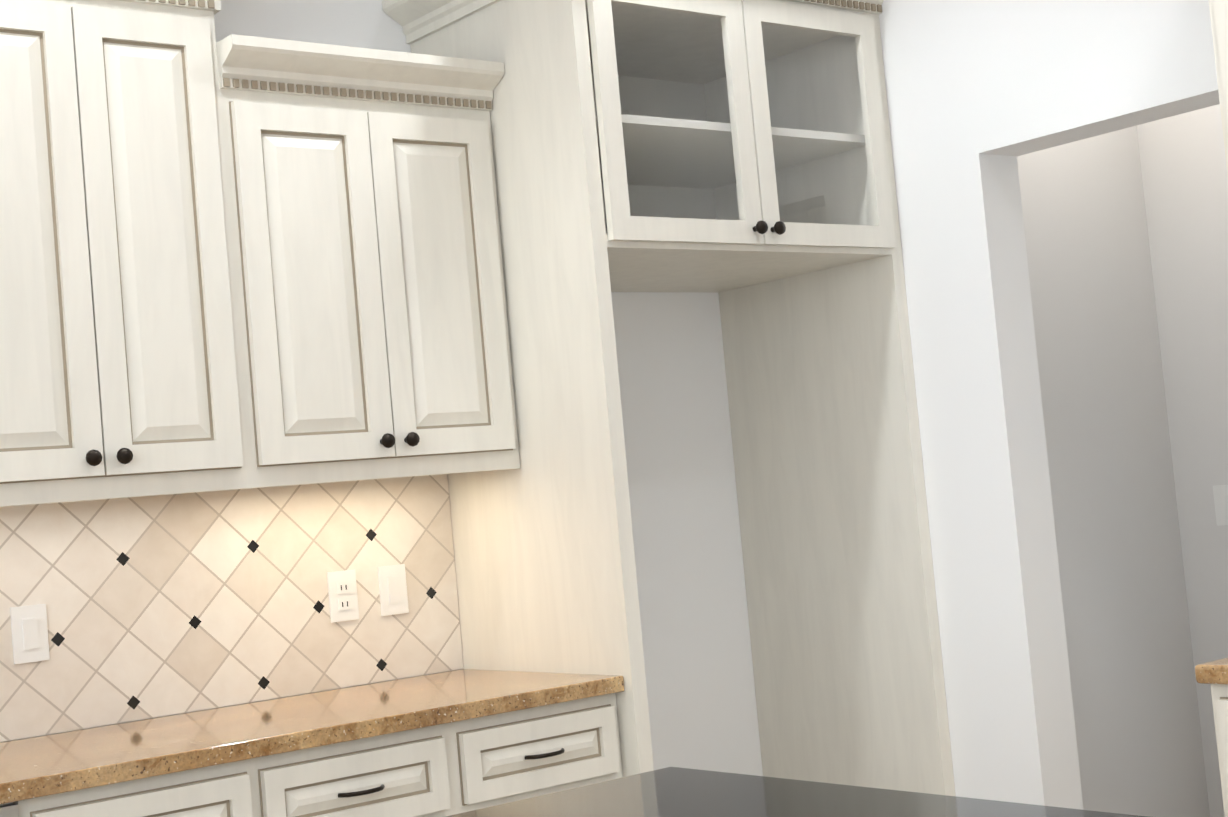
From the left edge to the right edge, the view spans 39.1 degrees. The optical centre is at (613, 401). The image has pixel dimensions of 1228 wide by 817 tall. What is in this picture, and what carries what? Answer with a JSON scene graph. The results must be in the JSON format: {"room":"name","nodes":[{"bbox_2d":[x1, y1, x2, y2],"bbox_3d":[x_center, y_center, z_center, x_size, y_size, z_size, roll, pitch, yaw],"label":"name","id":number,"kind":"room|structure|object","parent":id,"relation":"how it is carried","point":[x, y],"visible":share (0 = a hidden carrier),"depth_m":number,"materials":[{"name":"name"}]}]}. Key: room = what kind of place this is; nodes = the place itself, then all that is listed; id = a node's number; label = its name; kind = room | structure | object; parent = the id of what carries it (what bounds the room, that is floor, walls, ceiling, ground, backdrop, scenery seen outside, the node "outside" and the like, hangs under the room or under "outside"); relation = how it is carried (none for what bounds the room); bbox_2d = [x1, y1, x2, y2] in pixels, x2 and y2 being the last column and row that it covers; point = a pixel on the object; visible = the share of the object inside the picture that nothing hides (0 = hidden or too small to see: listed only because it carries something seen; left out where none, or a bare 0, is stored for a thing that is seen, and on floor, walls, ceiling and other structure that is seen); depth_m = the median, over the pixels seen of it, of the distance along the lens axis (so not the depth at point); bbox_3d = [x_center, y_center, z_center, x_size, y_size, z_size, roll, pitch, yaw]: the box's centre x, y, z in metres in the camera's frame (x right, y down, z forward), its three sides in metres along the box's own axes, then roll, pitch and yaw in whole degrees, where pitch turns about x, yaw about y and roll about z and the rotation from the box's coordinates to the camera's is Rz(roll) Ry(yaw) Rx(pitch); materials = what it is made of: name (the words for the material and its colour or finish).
{"room":"kitchen","nodes":[
{"label":"kitchen","id":0,"kind":"room"},
{"bbox_2d":[3,0,762,775],"bbox_3d":[-0.605,-0.009,4.370,2.650,3.220,0.150,-3,-4,-39],"label":"wall","id":1,"kind":"structure","parent":0,"point":[697,652],"depth_m":4.85,"materials":[{"name":"white paint"}]},
{"bbox_2d":[0,474,463,741],"bbox_3d":[-0.976,0.447,3.915,1.468,0.508,0.010,-3,-4,-39],"label":"backsplash","id":2,"kind":"structure","parent":1,"relation":"attached to","point":[162,605],"depth_m":3.96,"materials":[{"name":"tile"}]},
{"bbox_2d":[10,604,49,663],"bbox_3d":[-1.243,0.495,3.683,0.075,0.120,0.010,-3,-4,-39],"label":"light switch","id":3,"kind":"object","parent":2,"relation":"attached to","point":[29,629],"depth_m":3.68,"materials":[{"name":"white plastic"}]},
{"bbox_2d":[327,569,358,622],"bbox_3d":[-0.650,0.468,4.158,0.075,0.120,0.009,-3,-4,-39],"label":"electrical outlet plate","id":4,"kind":"object","parent":2,"relation":"attached to","point":[342,586],"depth_m":4.15,"materials":[{"name":"white plastic"}]},
{"bbox_2d":[377,564,408,615],"bbox_3d":[-0.541,0.463,4.246,0.075,0.120,0.010,-3,-4,-39],"label":"light switch","id":5,"kind":"object","parent":2,"relation":"attached to","point":[392,578],"depth_m":4.24,"materials":[{"name":"white plastic"}]},
{"bbox_2d":[0,0,519,506],"bbox_3d":[-0.914,-0.399,3.815,1.432,1.200,0.403,-3,-4,-39],"label":"upper cabinet","id":6,"kind":"object","parent":1,"relation":"attached to","point":[238,262],"visible":1,"depth_m":3.71,"materials":[{"name":"beige wood"}]},
{"bbox_2d":[879,0,1219,809],"bbox_3d":[3.206,-0.498,1.589,0.150,3.220,9.000,-3,-4,-39],"label":"wall","id":7,"kind":"structure","parent":0,"point":[981,94],"depth_m":4.34,"materials":[{"name":"white paint"}]},
{"bbox_2d":[1208,0,1227,174],"bbox_3d":[1.410,-0.581,3.379,0.404,1.104,0.493,-3,-4,-39],"label":"upper cabinet","id":8,"kind":"object","parent":7,"relation":"attached to","point":[1218,9],"depth_m":3.33,"materials":[{"name":"beige wood"}]},
{"bbox_2d":[1017,123,1220,816],"bbox_3d":[1.241,-0.139,5.021,1.050,3.220,0.150,-3,-4,-39],"label":"wall","id":9,"kind":"structure","parent":0,"point":[1126,234],"depth_m":5.12,"materials":[{"name":"white paint"}]},
{"bbox_2d":[1145,104,1227,816],"bbox_3d":[2.045,-0.215,4.933,0.100,3.220,2.300,-3,-4,-39],"label":"wall","id":10,"kind":"structure","parent":0,"point":[1187,150],"depth_m":5.21,"materials":[{"name":"white paint"}]},
{"bbox_2d":[1213,485,1227,525],"bbox_3d":[1.822,0.309,5.152,0.010,0.120,0.075,-3,-4,-39],"label":"switch plate","id":11,"kind":"object","parent":10,"relation":"attached to","point":[1220,493],"visible":1,"depth_m":5.16,"materials":[{"name":"white plastic"}]},
{"bbox_3d":[-0.158,1.289,-1.311,9.150,0.050,9.000,-3,-4,-39],"label":"floor","id":12,"kind":"structure","parent":0,"visible":0},
{"bbox_2d":[0,802,18,816],"bbox_3d":[-1.342,1.169,3.070,0.450,0.868,0.653,-3,-4,-39],"label":"dishwasher","id":13,"kind":"object","parent":12,"relation":"on","point":[10,809],"visible":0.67,"depth_m":3.02,"materials":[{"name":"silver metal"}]},
{"bbox_2d":[13,721,468,816],"bbox_3d":[-0.843,1.146,3.528,0.898,0.874,0.638,-3,-4,-39],"label":"base cabinet","id":14,"kind":"object","parent":12,"relation":"on","point":[449,769],"depth_m":3.38,"materials":[{"name":"beige wood"}]},
{"bbox_2d":[0,669,623,803],"bbox_3d":[-0.869,0.630,2.409,3.196,0.035,2.428,-3,-4,-39],"label":"countertop","id":15,"kind":"structure","parent":14,"relation":"on","point":[46,765],"depth_m":3.53,"materials":[{"name":"brown stone"}]},
{"bbox_2d":[461,693,622,810],"bbox_3d":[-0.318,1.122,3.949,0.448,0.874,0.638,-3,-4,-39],"label":"drawer","id":16,"kind":"object","parent":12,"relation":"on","point":[512,756],"depth_m":3.72,"materials":[{"name":"beige wood"}]},
{"bbox_2d":[382,0,955,795],"bbox_3d":[0.188,0.225,4.390,1.103,2.615,0.753,-3,-4,-39],"label":"tall cabinet","id":17,"kind":"object","parent":12,"relation":"on","point":[736,156],"visible":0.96,"depth_m":4.46,"materials":[{"name":"white wood"}]},
{"bbox_2d":[1210,684,1227,816],"bbox_3d":[1.466,0.923,3.207,0.638,0.874,0.328,-3,-4,-39],"label":"base cabinet","id":18,"kind":"object","parent":12,"relation":"on","point":[1219,692],"visible":0.89,"depth_m":3.12,"materials":[{"name":"beige wood"}]},
{"bbox_2d":[1195,658,1227,684],"bbox_3d":[2.403,0.313,1.928,0.714,0.035,3.620,-3,-4,-39],"label":"countertop","id":19,"kind":"structure","parent":18,"relation":"on","point":[1214,672],"depth_m":3.13,"materials":[{"name":"brown stone"}]},
{"bbox_3d":[0.358,0.921,1.486,0.726,0.890,1.678,-3,-4,-39],"label":"kitchen island","id":20,"kind":"object","parent":12,"relation":"on","visible":0},
{"bbox_2d":[446,767,1147,816],"bbox_3d":[0.339,0.457,1.516,0.720,0.039,1.735,-3,-4,-39],"label":"island countertop","id":21,"kind":"structure","parent":20,"relation":"on","point":[674,792],"depth_m":2.11,"materials":[{"name":"black stone"}]}
]}

